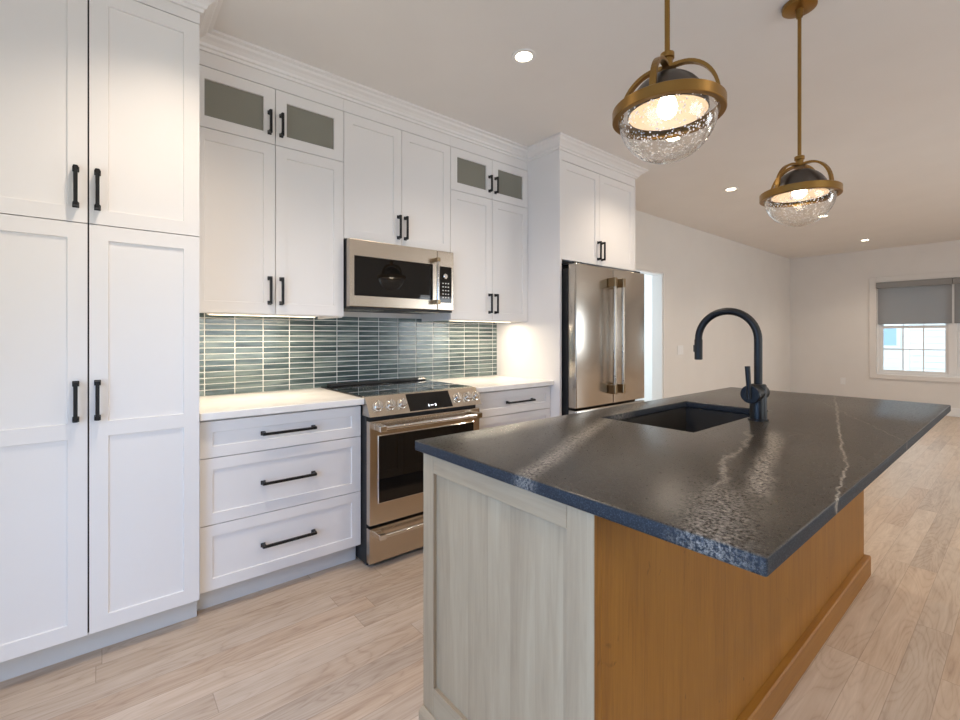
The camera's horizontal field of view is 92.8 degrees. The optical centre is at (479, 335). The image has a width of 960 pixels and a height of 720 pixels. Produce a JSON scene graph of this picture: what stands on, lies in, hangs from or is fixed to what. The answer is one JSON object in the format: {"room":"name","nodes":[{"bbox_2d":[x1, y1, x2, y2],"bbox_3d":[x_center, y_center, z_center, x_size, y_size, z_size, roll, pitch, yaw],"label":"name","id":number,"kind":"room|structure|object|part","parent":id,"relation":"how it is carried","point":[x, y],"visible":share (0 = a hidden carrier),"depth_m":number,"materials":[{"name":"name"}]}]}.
{"room":"kitchen","nodes":[
{"label":"kitchen","id":0,"kind":"room"},
{"bbox_2d":[0,416,959,719],"bbox_3d":[2.759,1.284,3.804,11.600,0.060,8.650,0,0,-40],"label":"floor","id":1,"kind":"structure","parent":0,"point":[344,641],"depth_m":1.82,"materials":[{"name":"brown wood"}]},
{"bbox_2d":[0,0,199,681],"bbox_3d":[-1.700,-0.113,1.998,0.732,2.733,0.710,0,0,-40],"label":"pantry cabinet","id":2,"kind":"object","parent":1,"relation":"on","point":[99,99],"visible":1,"depth_m":1.77,"materials":[{"name":"white paint"}]},
{"bbox_3d":[-1.647,0.358,1.643,0.360,1.572,0.020,0,0,-40],"label":"door","id":3,"kind":"part","parent":2,"relation":"part of","materials":[{"name":"white paint"}]},
{"bbox_3d":[-1.647,-0.891,1.643,0.360,0.917,0.020,0,0,-40],"label":"door","id":4,"kind":"part","parent":2,"relation":"part of","materials":[{"name":"white paint"}]},
{"bbox_3d":[-1.515,0.248,1.714,0.020,0.156,0.037,0,0,-40],"label":"handle","id":5,"kind":"part","parent":2,"relation":"part of","materials":[{"name":"black metal"}]},
{"bbox_3d":[-1.515,-0.563,1.714,0.020,0.156,0.037,0,0,-40],"label":"handle","id":6,"kind":"part","parent":2,"relation":"part of","materials":[{"name":"black metal"}]},
{"bbox_3d":[-1.467,0.248,1.754,0.020,0.156,0.037,0,0,-40],"label":"handle","id":7,"kind":"part","parent":2,"relation":"part of","materials":[{"name":"black metal"}]},
{"bbox_3d":[-1.467,-0.563,1.754,0.020,0.156,0.037,0,0,-40],"label":"handle","id":8,"kind":"part","parent":2,"relation":"part of","materials":[{"name":"black metal"}]},
{"bbox_3d":[-1.363,0.358,1.876,0.364,1.572,0.020,0,0,-40],"label":"door","id":9,"kind":"part","parent":2,"relation":"part of","materials":[{"name":"white paint"}]},
{"bbox_3d":[-1.363,-0.891,1.876,0.364,0.917,0.020,0,0,-40],"label":"door","id":10,"kind":"part","parent":2,"relation":"part of","materials":[{"name":"white paint"}]},
{"bbox_2d":[197,405,360,610],"bbox_3d":[-1.136,0.814,2.497,0.767,0.880,0.659,0,0,-40],"label":"base cabinet","id":11,"kind":"object","parent":1,"relation":"on","point":[280,493],"visible":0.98,"depth_m":2.24,"materials":[{"name":"white paint"}]},
{"bbox_3d":[-0.956,0.999,2.280,0.762,0.291,0.020,0,0,-40],"label":"drawer","id":12,"kind":"part","parent":11,"relation":"part of","materials":[{"name":"white paint"}]},
{"bbox_3d":[-0.956,0.701,2.280,0.762,0.298,0.020,0,0,-40],"label":"drawer","id":13,"kind":"part","parent":11,"relation":"part of","materials":[{"name":"white paint"}]},
{"bbox_3d":[-0.956,0.467,2.280,0.762,0.164,0.020,0,0,-40],"label":"drawer","id":14,"kind":"part","parent":11,"relation":"part of","materials":[{"name":"white paint"}]},
{"bbox_2d":[199,388,363,420],"bbox_3d":[-1.135,0.357,2.499,0.772,0.034,0.658,0,0,-40],"label":"countertop","id":15,"kind":"structure","parent":11,"relation":"on","point":[215,407],"depth_m":2.37,"materials":[{"name":"white stone"}]},
{"bbox_3d":[-0.937,1.002,2.258,0.261,0.020,0.037,0,0,-40],"label":"handle","id":16,"kind":"part","parent":11,"relation":"part of","materials":[{"name":"black metal"}]},
{"bbox_3d":[-0.937,0.703,2.258,0.261,0.020,0.037,0,0,-40],"label":"handle","id":17,"kind":"part","parent":11,"relation":"part of","materials":[{"name":"black metal"}]},
{"bbox_3d":[-0.937,0.467,2.258,0.261,0.020,0.037,0,0,-40],"label":"handle","id":18,"kind":"part","parent":11,"relation":"part of","materials":[{"name":"black metal"}]},
{"bbox_2d":[321,377,481,564],"bbox_3d":[-0.498,0.782,2.942,0.778,0.942,0.761,0,0,-40],"label":"range","id":19,"kind":"object","parent":1,"relation":"on","point":[395,413],"visible":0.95,"depth_m":2.58,"materials":[{"name":"silver metal"}]},
{"bbox_3d":[-0.554,0.382,2.492,0.058,0.058,0.051,0,0,-40],"label":"knob","id":20,"kind":"part","parent":19,"relation":"part of","materials":[{"name":"silver metal"}]},
{"bbox_3d":[-0.494,0.382,2.542,0.058,0.058,0.051,0,0,-40],"label":"knob","id":21,"kind":"part","parent":19,"relation":"part of","materials":[{"name":"silver metal"}]},
{"bbox_2d":[321,380,467,396],"bbox_3d":[-0.545,0.334,2.998,0.778,0.010,0.611,0,0,-40],"label":"cooktop","id":22,"kind":"object","parent":19,"relation":"in","point":[378,387],"depth_m":2.96,"materials":[{"name":"black glass"}]},
{"bbox_3d":[-0.310,1.137,2.715,0.766,0.190,0.041,0,0,-40],"label":"storage drawer","id":23,"kind":"part","parent":19,"relation":"part of","materials":[{"name":"silver metal"}]},
{"bbox_3d":[-0.437,0.382,2.589,0.058,0.058,0.051,0,0,-40],"label":"knob","id":24,"kind":"part","parent":19,"relation":"part of","materials":[{"name":"silver metal"}]},
{"bbox_3d":[-0.268,1.078,2.665,0.698,0.023,0.023,0,0,-40],"label":"handle","id":25,"kind":"part","parent":19,"relation":"part of","materials":[{"name":"silver metal"}]},
{"bbox_3d":[-0.319,0.383,2.724,0.774,0.106,0.097,0,0,-40],"label":"control panel","id":26,"kind":"part","parent":19,"relation":"part of","materials":[{"name":"silver metal"}]},
{"bbox_3d":[-0.310,0.744,2.715,0.766,0.564,0.041,0,0,-40],"label":"oven door","id":27,"kind":"part","parent":19,"relation":"part of","materials":[{"name":"silver metal"}]},
{"bbox_3d":[-0.265,0.497,2.661,0.698,0.025,0.025,0,0,-40],"label":"handle","id":28,"kind":"part","parent":19,"relation":"part of","materials":[{"name":"silver metal"}]},
{"bbox_3d":[-0.136,0.382,2.838,0.058,0.058,0.051,0,0,-40],"label":"knob","id":29,"kind":"part","parent":19,"relation":"part of","materials":[{"name":"silver metal"}]},
{"bbox_3d":[-0.077,0.382,2.886,0.058,0.058,0.051,0,0,-40],"label":"knob","id":30,"kind":"part","parent":19,"relation":"part of","materials":[{"name":"silver metal"}]},
{"bbox_3d":[-0.024,0.382,2.930,0.058,0.058,0.051,0,0,-40],"label":"knob","id":31,"kind":"part","parent":19,"relation":"part of","materials":[{"name":"silver metal"}]},
{"bbox_2d":[476,386,549,428],"bbox_3d":[0.060,0.814,3.485,0.763,0.880,0.659,0,0,-40],"label":"base cabinet","id":32,"kind":"object","parent":1,"relation":"on","point":[512,406],"visible":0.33,"depth_m":3.26,"materials":[{"name":"white paint"}]},
{"bbox_2d":[431,375,553,392],"bbox_3d":[0.057,0.357,3.484,0.768,0.034,0.658,0,0,-40],"label":"countertop","id":33,"kind":"structure","parent":32,"relation":"on","point":[490,383],"depth_m":3.39,"materials":[{"name":"white stone"}]},
{"bbox_3d":[0.240,0.701,3.267,0.757,0.298,0.020,0,0,-40],"label":"drawer","id":34,"kind":"part","parent":32,"relation":"part of","materials":[{"name":"white paint"}]},
{"bbox_3d":[0.296,0.467,3.276,0.268,0.020,0.037,0,0,-40],"label":"handle","id":35,"kind":"part","parent":32,"relation":"part of","materials":[{"name":"black metal"}]},
{"bbox_2d":[497,149,634,417],"bbox_3d":[0.778,-0.113,4.021,1.026,2.733,0.746,0,0,-40],"label":"tall cabinet","id":36,"kind":"object","parent":1,"relation":"on","point":[581,210],"visible":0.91,"depth_m":3.62,"materials":[{"name":"white paint"}]},
{"bbox_3d":[0.380,-0.039,3.715,0.022,2.586,0.711,0,0,-40],"label":"panel","id":37,"kind":"part","parent":36,"relation":"part of","materials":[{"name":"white paint"}]},
{"bbox_3d":[0.792,-0.953,3.609,0.474,0.746,0.020,0,0,-40],"label":"door","id":38,"kind":"part","parent":36,"relation":"part of","materials":[{"name":"white paint"}]},
{"bbox_3d":[0.974,-0.694,3.723,0.020,0.156,0.037,0,0,-40],"label":"handle","id":39,"kind":"part","parent":36,"relation":"part of","materials":[{"name":"black metal"}]},
{"bbox_3d":[1.014,-0.694,3.756,0.020,0.156,0.037,0,0,-40],"label":"handle","id":40,"kind":"part","parent":36,"relation":"part of","materials":[{"name":"black metal"}]},
{"bbox_3d":[1.172,-0.953,3.923,0.504,0.746,0.020,0,0,-40],"label":"door","id":41,"kind":"part","parent":36,"relation":"part of","materials":[{"name":"white paint"}]},
{"bbox_3d":[1.156,-0.039,4.355,0.018,2.586,0.711,0,0,-40],"label":"panel","id":42,"kind":"part","parent":36,"relation":"part of","materials":[{"name":"white paint"}]},
{"bbox_2d":[562,261,643,415],"bbox_3d":[0.840,0.348,3.940,0.930,1.812,0.855,0,0,-40],"label":"refrigerator","id":43,"kind":"object","parent":1,"relation":"on","point":[603,308],"visible":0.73,"depth_m":3.56,"materials":[{"name":"silver metal"}]},
{"bbox_3d":[0.864,0.000,3.547,0.466,1.077,0.078,0,0,-40],"label":"door","id":44,"kind":"part","parent":43,"relation":"part of","materials":[{"name":"silver metal"}]},
{"bbox_3d":[1.043,0.866,3.695,0.930,0.625,0.078,0,0,-40],"label":"freezer drawer","id":45,"kind":"part","parent":43,"relation":"part of","materials":[{"name":"silver metal"}]},
{"bbox_3d":[1.058,-0.001,3.585,0.025,0.910,0.025,0,0,-40],"label":"handle","id":46,"kind":"part","parent":43,"relation":"part of","materials":[{"name":"silver metal"}]},
{"bbox_3d":[1.144,-0.001,3.656,0.025,0.910,0.025,0,0,-40],"label":"handle","id":47,"kind":"part","parent":43,"relation":"part of","materials":[{"name":"silver metal"}]},
{"bbox_3d":[1.225,0.000,3.845,0.458,1.077,0.078,0,0,-40],"label":"door","id":48,"kind":"part","parent":43,"relation":"part of","materials":[{"name":"silver metal"}]},
{"bbox_2d":[419,453,870,719],"bbox_3d":[0.931,0.808,1.907,2.354,0.892,0.669,0,0,-40],"label":"kitchen island","id":49,"kind":"object","parent":1,"relation":"on","point":[536,607],"visible":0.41,"depth_m":1.20,"materials":[{"name":"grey wood"}]},
{"bbox_3d":[0.022,1.200,1.172,0.016,0.105,0.644,0,0,-40],"label":"moulding","id":50,"kind":"part","parent":49,"relation":"part of","materials":[{"name":"grey wood"}]},
{"bbox_3d":[0.030,1.160,1.191,0.020,0.188,0.513,0,0,-40],"label":"rail","id":51,"kind":"part","parent":49,"relation":"part of","materials":[{"name":"grey wood"}]},
{"bbox_3d":[0.030,0.389,1.191,0.020,0.054,0.513,0,0,-40],"label":"rail","id":52,"kind":"part","parent":49,"relation":"part of","materials":[{"name":"grey wood"}]},
{"bbox_3d":[0.035,0.773,1.195,0.010,0.762,0.534,0,0,-40],"label":"panel","id":53,"kind":"part","parent":49,"relation":"part of","materials":[{"name":"grey wood"}]},
{"bbox_2d":[415,387,950,576],"bbox_3d":[1.021,0.345,1.815,2.365,0.032,0.994,0,0,-40],"label":"island countertop","id":54,"kind":"structure","parent":49,"relation":"on","point":[745,494],"depth_m":1.20,"materials":[{"name":"stone"}]},
{"bbox_2d":[620,407,748,432],"bbox_3d":[0.886,0.474,1.939,0.750,0.225,0.406,0,0,-40],"label":"sink","id":55,"kind":"object","parent":54,"relation":"in","point":[688,419],"visible":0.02,"depth_m":2.23,"materials":[{"name":"black"}]},
{"bbox_2d":[693,308,769,421],"bbox_3d":[0.994,0.106,1.852,0.146,0.444,0.289,0,0,-40],"label":"kitchen faucet","id":56,"kind":"object","parent":54,"relation":"on","point":[756,394],"visible":1,"depth_m":1.78,"materials":[{"name":"black metal"}]},
{"bbox_3d":[1.013,0.039,1.877,0.029,0.310,0.261,0,0,-40],"label":"spout","id":57,"kind":"part","parent":56,"relation":"part of","materials":[{"name":"black metal"}]},
{"bbox_3d":[1.014,0.176,1.731,0.022,0.124,0.021,0,0,-40],"label":"lever","id":58,"kind":"part","parent":56,"relation":"part of","materials":[{"name":"black metal"}]},
{"bbox_3d":[1.071,0.222,1.775,0.126,0.069,0.069,0,0,-40],"label":"handle","id":59,"kind":"part","parent":56,"relation":"part of","materials":[{"name":"black metal"}]},
{"bbox_3d":[1.126,0.808,1.681,2.291,0.892,0.022,0,0,-40],"label":"panel","id":60,"kind":"part","parent":49,"relation":"part of","materials":[{"name":"brown wood"}]},
{"bbox_3d":[0.931,1.201,1.908,2.354,0.104,0.669,0,0,-40],"label":"moulding","id":61,"kind":"part","parent":49,"relation":"part of","materials":[{"name":"brown wood"}]},
{"bbox_2d":[228,210,789,397],"bbox_3d":[1.568,-0.109,5.245,11.300,2.745,0.130,0,0,-40],"label":"wall","id":62,"kind":"structure","parent":0,"point":[707,273],"depth_m":6.77,"materials":[{"name":"paint"}]},
{"bbox_2d":[199,50,343,318],"bbox_3d":[-1.212,-0.794,2.590,0.772,1.370,0.417,0,0,-40],"label":"upper cabinet","id":63,"kind":"object","parent":62,"relation":"attached to","point":[271,147],"visible":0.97,"depth_m":2.46,"materials":[{"name":"white paint"}]},
{"bbox_3d":[-1.256,-1.178,2.344,0.385,0.297,0.020,0,0,-40],"label":"glass door","id":64,"kind":"part","parent":63,"relation":"part of","materials":[{"name":"white paint"}]},
{"bbox_3d":[-1.256,-0.572,2.344,0.385,0.907,0.020,0,0,-40],"label":"door","id":65,"kind":"part","parent":63,"relation":"part of","materials":[{"name":"white paint"}]},
{"bbox_2d":[207,313,316,317],"bbox_3d":[-1.193,-0.120,2.543,0.560,0.021,0.060,0,0,-40],"label":"light bar","id":66,"kind":"object","parent":63,"relation":"attached to","point":[207,313],"visible":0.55,"depth_m":2.50,"materials":[{"name":"plastic"}]},
{"bbox_3d":[-1.111,-1.137,2.426,0.020,0.126,0.037,0,0,-40],"label":"handle","id":67,"kind":"part","parent":63,"relation":"part of","materials":[{"name":"black metal"}]},
{"bbox_3d":[-1.111,-0.242,2.426,0.020,0.151,0.037,0,0,-40],"label":"handle","id":68,"kind":"part","parent":63,"relation":"part of","materials":[{"name":"black metal"}]},
{"bbox_3d":[-1.065,-1.137,2.465,0.020,0.126,0.037,0,0,-40],"label":"handle","id":69,"kind":"part","parent":63,"relation":"part of","materials":[{"name":"black metal"}]},
{"bbox_3d":[-1.065,-0.242,2.465,0.020,0.151,0.037,0,0,-40],"label":"handle","id":70,"kind":"part","parent":63,"relation":"part of","materials":[{"name":"black metal"}]},
{"bbox_3d":[-0.959,-1.178,2.589,0.380,0.297,0.020,0,0,-40],"label":"glass door","id":71,"kind":"part","parent":63,"relation":"part of","materials":[{"name":"white paint"}]},
{"bbox_3d":[-0.959,-0.572,2.589,0.380,0.907,0.020,0,0,-40],"label":"door","id":72,"kind":"part","parent":63,"relation":"part of","materials":[{"name":"white paint"}]},
{"bbox_2d":[199,313,496,396],"bbox_3d":[-0.747,0.105,3.242,2.316,0.470,0.009,0,0,-40],"label":"tile backsplash","id":73,"kind":"structure","parent":62,"relation":"attached to","point":[238,354],"depth_m":3.04,"materials":[{"name":"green tile"}]},
{"bbox_2d":[344,99,449,251],"bbox_3d":[-0.615,-1.029,3.083,0.774,0.901,0.417,0,0,-40],"label":"upper cabinet","id":74,"kind":"object","parent":62,"relation":"attached to","point":[397,170],"visible":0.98,"depth_m":2.92,"materials":[{"name":"white paint"}]},
{"bbox_3d":[-0.661,-0.953,2.835,0.385,0.746,0.020,0,0,-40],"label":"door","id":75,"kind":"part","parent":74,"relation":"part of","materials":[{"name":"white paint"}]},
{"bbox_2d":[344,238,452,313],"bbox_3d":[-0.587,-0.368,3.050,0.763,0.417,0.486,0,0,-40],"label":"microwave","id":76,"kind":"object","parent":74,"relation":"attached to","point":[379,277],"visible":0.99,"depth_m":2.86,"materials":[{"name":"silver metal"}]},
{"bbox_3d":[-0.275,-0.364,3.007,0.021,0.295,0.021,0,0,-40],"label":"handle","id":77,"kind":"part","parent":76,"relation":"part of","materials":[{"name":"silver metal"}]},
{"bbox_3d":[-0.246,-0.372,3.114,0.132,0.398,0.044,0,0,-40],"label":"control panel","id":78,"kind":"part","parent":76,"relation":"part of","materials":[{"name":"silver metal"}]},
{"bbox_3d":[-0.512,-0.696,2.921,0.020,0.154,0.037,0,0,-40],"label":"handle","id":79,"kind":"part","parent":74,"relation":"part of","materials":[{"name":"black metal"}]},
{"bbox_3d":[-0.474,-0.696,2.953,0.020,0.154,0.037,0,0,-40],"label":"handle","id":80,"kind":"part","parent":74,"relation":"part of","materials":[{"name":"black metal"}]},
{"bbox_3d":[-0.362,-0.953,3.083,0.384,0.746,0.020,0,0,-40],"label":"door","id":81,"kind":"part","parent":74,"relation":"part of","materials":[{"name":"white paint"}]},
{"bbox_2d":[167,0,647,179],"bbox_3d":[-0.354,-1.441,3.058,4.160,0.080,0.791,0,0,-40],"label":"trim","id":82,"kind":"structure","parent":62,"relation":"attached to","point":[212,41],"depth_m":2.77,"materials":[{"name":"white paint"}]},
{"bbox_2d":[421,136,527,322],"bbox_3d":[-0.019,-0.794,3.575,0.768,1.370,0.417,0,0,-40],"label":"upper cabinet","id":83,"kind":"object","parent":62,"relation":"attached to","point":[489,188],"visible":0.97,"depth_m":3.44,"materials":[{"name":"white paint"}]},
{"bbox_3d":[-0.063,-0.572,3.329,0.384,0.907,0.020,0,0,-40],"label":"door","id":84,"kind":"part","parent":83,"relation":"part of","materials":[{"name":"white paint"}]},
{"bbox_3d":[-0.063,-1.178,3.329,0.384,0.297,0.020,0,0,-40],"label":"glass door","id":85,"kind":"part","parent":83,"relation":"part of","materials":[{"name":"white paint"}]},
{"bbox_2d":[450,320,508,322],"bbox_3d":[0.010,-0.120,3.536,0.600,0.021,0.060,0,0,-40],"label":"light bar","id":86,"kind":"object","parent":83,"relation":"attached to","point":[450,320],"visible":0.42,"depth_m":3.49,"materials":[{"name":"plastic"}]},
{"bbox_3d":[0.081,-1.137,3.412,0.020,0.126,0.037,0,0,-40],"label":"handle","id":87,"kind":"part","parent":83,"relation":"part of","materials":[{"name":"black metal"}]},
{"bbox_3d":[0.081,-0.242,3.412,0.020,0.151,0.037,0,0,-40],"label":"handle","id":88,"kind":"part","parent":83,"relation":"part of","materials":[{"name":"black metal"}]},
{"bbox_3d":[0.127,-1.137,3.450,0.020,0.126,0.037,0,0,-40],"label":"handle","id":89,"kind":"part","parent":83,"relation":"part of","materials":[{"name":"black metal"}]},
{"bbox_3d":[0.127,-0.242,3.450,0.020,0.151,0.037,0,0,-40],"label":"handle","id":90,"kind":"part","parent":83,"relation":"part of","materials":[{"name":"black metal"}]},
{"bbox_3d":[0.233,-1.178,3.574,0.377,0.297,0.020,0,0,-40],"label":"glass door","id":91,"kind":"part","parent":83,"relation":"part of","materials":[{"name":"white paint"}]},
{"bbox_3d":[0.233,-0.572,3.574,0.377,0.907,0.020,0,0,-40],"label":"door","id":92,"kind":"part","parent":83,"relation":"part of","materials":[{"name":"white paint"}]},
{"bbox_2d":[635,269,662,399],"bbox_3d":[1.896,0.231,5.516,0.950,2.045,0.134,0,0,-40],"label":"door","id":93,"kind":"structure","parent":62,"relation":"in","point":[657,278],"depth_m":5.80,"materials":[{"name":"paint"}]},
{"bbox_2d":[635,262,666,397],"bbox_3d":[1.943,0.196,5.459,1.090,2.115,0.018,0,0,-40],"label":"trim","id":94,"kind":"structure","parent":62,"relation":"attached to","point":[641,266],"depth_m":5.76,"materials":[{"name":"paint"}]},
{"bbox_2d":[678,345,682,354],"bbox_3d":[2.654,0.186,6.051,0.150,0.120,0.008,0,0,-40],"label":"light switch","id":95,"kind":"object","parent":62,"relation":"attached to","point":[680,348],"visible":1,"depth_m":6.04,"materials":[{"name":"plastic"}]},
{"bbox_2d":[213,0,959,258],"bbox_3d":[2.759,-1.531,3.804,11.600,0.100,8.650,0,0,-40],"label":"ceiling","id":96,"kind":"structure","parent":0,"point":[881,78],"depth_m":2.63,"materials":[{"name":"paint"}]},
{"bbox_2d":[511,48,535,63],"bbox_3d":[0.232,-1.478,2.420,0.132,0.004,0.132,0,0,-40],"label":"recessed light","id":97,"kind":"object","parent":96,"relation":"in","point":[524,55],"visible":1,"depth_m":2.42,"materials":[{"name":"paint"}]},
{"bbox_2d":[612,0,726,164],"bbox_3d":[0.542,-0.993,1.325,0.306,0.975,0.306,0,0,-40],"label":"pendant light","id":98,"kind":"object","parent":96,"relation":"hanging from","point":[672,102],"visible":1,"depth_m":1.31,"materials":[{"name":"gold metal"}]},
{"bbox_3d":[0.482,-0.721,1.371,0.129,0.123,0.017,0,0,37],"label":"arm","id":99,"kind":"part","parent":98,"relation":"part of","materials":[{"name":"gold metal"}]},
{"bbox_3d":[0.496,-0.721,1.264,0.017,0.123,0.129,0,0,37],"label":"arm","id":100,"kind":"part","parent":98,"relation":"part of","materials":[{"name":"gold metal"}]},
{"bbox_3d":[0.542,-1.116,1.325,0.015,0.610,0.015,0,0,-40],"label":"rod","id":101,"kind":"part","parent":98,"relation":"part of","materials":[{"name":"gold metal"}]},
{"bbox_3d":[0.542,-0.669,1.325,0.056,0.079,0.056,0,0,-40],"label":"bulb","id":102,"kind":"part","parent":98,"relation":"part of","materials":[{"name":"beige glass"}]},
{"bbox_3d":[0.542,-0.577,1.325,0.269,0.142,0.269,0,0,-40],"label":"lamp shade","id":103,"kind":"part","parent":98,"relation":"part of","materials":[{"name":"clear glass"}]},
{"bbox_3d":[0.603,-0.721,1.279,0.129,0.123,0.017,0,0,37],"label":"arm","id":104,"kind":"part","parent":98,"relation":"part of","materials":[{"name":"gold metal"}]},
{"bbox_2d":[664,136,682,141],"bbox_3d":[1.449,-1.478,3.428,0.132,0.004,0.132,0,0,-40],"label":"recessed light","id":105,"kind":"object","parent":96,"relation":"in","point":[670,139],"visible":0.52,"depth_m":3.44,"materials":[{"name":"paint"}]},
{"bbox_2d":[724,187,737,190],"bbox_3d":[2.530,-1.478,4.611,0.132,0.004,0.132,0,0,-40],"label":"recessed light","id":106,"kind":"object","parent":96,"relation":"in","point":[729,188],"visible":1,"depth_m":4.61,"materials":[{"name":"paint"}]},
{"bbox_2d":[759,0,842,226],"bbox_3d":[1.426,-0.985,2.042,0.306,0.991,0.306,0,0,-40],"label":"pendant light","id":107,"kind":"object","parent":96,"relation":"hanging from","point":[805,185],"visible":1,"depth_m":2.04,"materials":[{"name":"gold metal"}]},
{"bbox_3d":[1.401,-0.705,2.114,0.017,0.123,0.129,0,0,-20],"label":"arm","id":108,"kind":"part","parent":107,"relation":"part of","materials":[{"name":"gold metal"}]},
{"bbox_3d":[1.354,-0.705,2.017,0.129,0.123,0.017,0,0,-20],"label":"arm","id":109,"kind":"part","parent":107,"relation":"part of","materials":[{"name":"gold metal"}]},
{"bbox_3d":[1.426,-1.108,2.042,0.015,0.626,0.015,0,0,-40],"label":"rod","id":110,"kind":"part","parent":107,"relation":"part of","materials":[{"name":"gold metal"}]},
{"bbox_3d":[1.426,-0.653,2.042,0.056,0.079,0.056,0,0,-40],"label":"bulb","id":111,"kind":"part","parent":107,"relation":"part of","materials":[{"name":"beige glass"}]},
{"bbox_3d":[1.426,-0.561,2.042,0.269,0.142,0.269,0,0,-40],"label":"lamp shade","id":112,"kind":"part","parent":107,"relation":"part of","materials":[{"name":"clear glass"}]},
{"bbox_3d":[1.452,-0.705,1.970,0.060,0.123,0.127,0,0,-40],"label":"arm","id":113,"kind":"part","parent":107,"relation":"part of","materials":[{"name":"gold metal"}]},
{"bbox_2d":[640,274,651,401],"bbox_3d":[1.267,-0.114,6.631,2.600,2.735,2.390,0,0,-40],"label":"wall","id":114,"kind":"structure","parent":0,"point":[647,278],"depth_m":6.96,"materials":[{"name":"paint"}]},
{"bbox_2d":[790,240,959,408],"bbox_3d":[7.975,-0.114,6.479,0.150,2.735,6.130,0,0,-40],"label":"wall","id":115,"kind":"structure","parent":0,"point":[829,294],"depth_m":8.11,"materials":[{"name":"paint"}]},
{"bbox_2d":[840,378,845,383],"bbox_3d":[6.479,0.804,8.165,0.008,0.118,0.075,0,0,-40],"label":"wall outlet","id":116,"kind":"object","parent":115,"relation":"attached to","point":[842,380],"visible":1,"depth_m":8.16,"materials":[{"name":"plastic"}]},
{"bbox_2d":[869,271,959,382],"bbox_3d":[7.340,-0.139,7.114,0.020,1.725,1.990,0,0,-40],"label":"trim","id":117,"kind":"structure","parent":115,"relation":"attached to","point":[872,281],"depth_m":7.71,"materials":[{"name":"paint"}]},
{"bbox_2d":[877,289,951,377],"bbox_3d":[7.128,-0.129,7.524,0.115,1.555,0.898,0,0,-40],"label":"window","id":118,"kind":"structure","parent":115,"relation":"in","point":[948,326],"depth_m":7.49,"materials":[{"name":"paint"}]},
{"bbox_2d":[876,278,952,323],"bbox_3d":[7.059,-0.551,7.459,0.075,0.705,0.905,0,0,-40],"label":"roller shade","id":119,"kind":"object","parent":118,"relation":"attached to","point":[928,301],"visible":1,"depth_m":7.45,"materials":[{"name":"fabric"}]},
{"bbox_3d":[7.119,0.222,7.517,0.032,0.782,0.826,0,0,-40],"label":"sash","id":120,"kind":"part","parent":118,"relation":"part of","materials":[{"name":"paint"}]},
{"bbox_2d":[952,284,953,377],"bbox_3d":[7.421,-0.129,7.169,0.116,1.555,0.023,0,0,-40],"label":"trim","id":121,"kind":"structure","parent":115,"relation":"attached to","point":[952,284],"depth_m":7.13,"materials":[{"name":"paint"}]},
{"bbox_2d":[946,408,959,416],"bbox_3d":[7.864,1.186,6.484,0.014,0.134,5.978,0,0,-40],"label":"baseboard","id":122,"kind":"structure","parent":115,"relation":"attached to","point":[955,412],"depth_m":7.09,"materials":[{"name":"paint"}]},
{"bbox_2d":[953,277,959,322],"bbox_3d":[7.631,-0.551,6.766,0.075,0.705,0.885,0,0,-40],"label":"roller shade","id":123,"kind":"object","parent":115,"relation":"attached to","point":[956,281],"visible":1,"depth_m":7.09,"materials":[{"name":"fabric"}]},
{"bbox_2d":[954,323,959,377],"bbox_3d":[7.709,-0.129,6.821,0.115,1.555,0.878,0,0,-40],"label":"window","id":124,"kind":"structure","parent":115,"relation":"in","point":[956,325],"depth_m":7.10,"materials":[{"name":"paint"}]},
{"bbox_3d":[7.700,0.222,6.814,0.032,0.782,0.806,0,0,-40],"label":"sash","id":125,"kind":"part","parent":124,"relation":"part of","materials":[{"name":"paint"}]},
{"label":"outside","id":126,"kind":"structure","parent":0,"visible":0},
{"bbox_3d":[14.974,1.904,13.669,19.500,0.100,26.000,0,0,-40],"label":"ground","id":127,"kind":"structure","parent":126,"visible":0},
{"bbox_2d":[884,323,902,369],"bbox_3d":[13.779,-1.851,18.648,5.800,7.390,7.400,0,0,-40],"label":"neighboring house","id":128,"kind":"structure","parent":127,"relation":"on","point":[892,336],"depth_m":14.97,"materials":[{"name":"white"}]},
{"bbox_3d":[13.320,0.029,15.155,0.013,0.550,0.700,0,0,-40],"label":"pane","id":129,"kind":"part","parent":128,"relation":"part of","materials":[{"name":"blue glass"}]},
{"bbox_2d":[904,323,944,371],"bbox_3d":[14.235,-1.851,9.147,5.200,7.390,8.570,0,0,-40],"label":"neighboring house","id":130,"kind":"structure","parent":127,"relation":"on","point":[934,338],"depth_m":10.52,"materials":[{"name":"white"}]}
]}

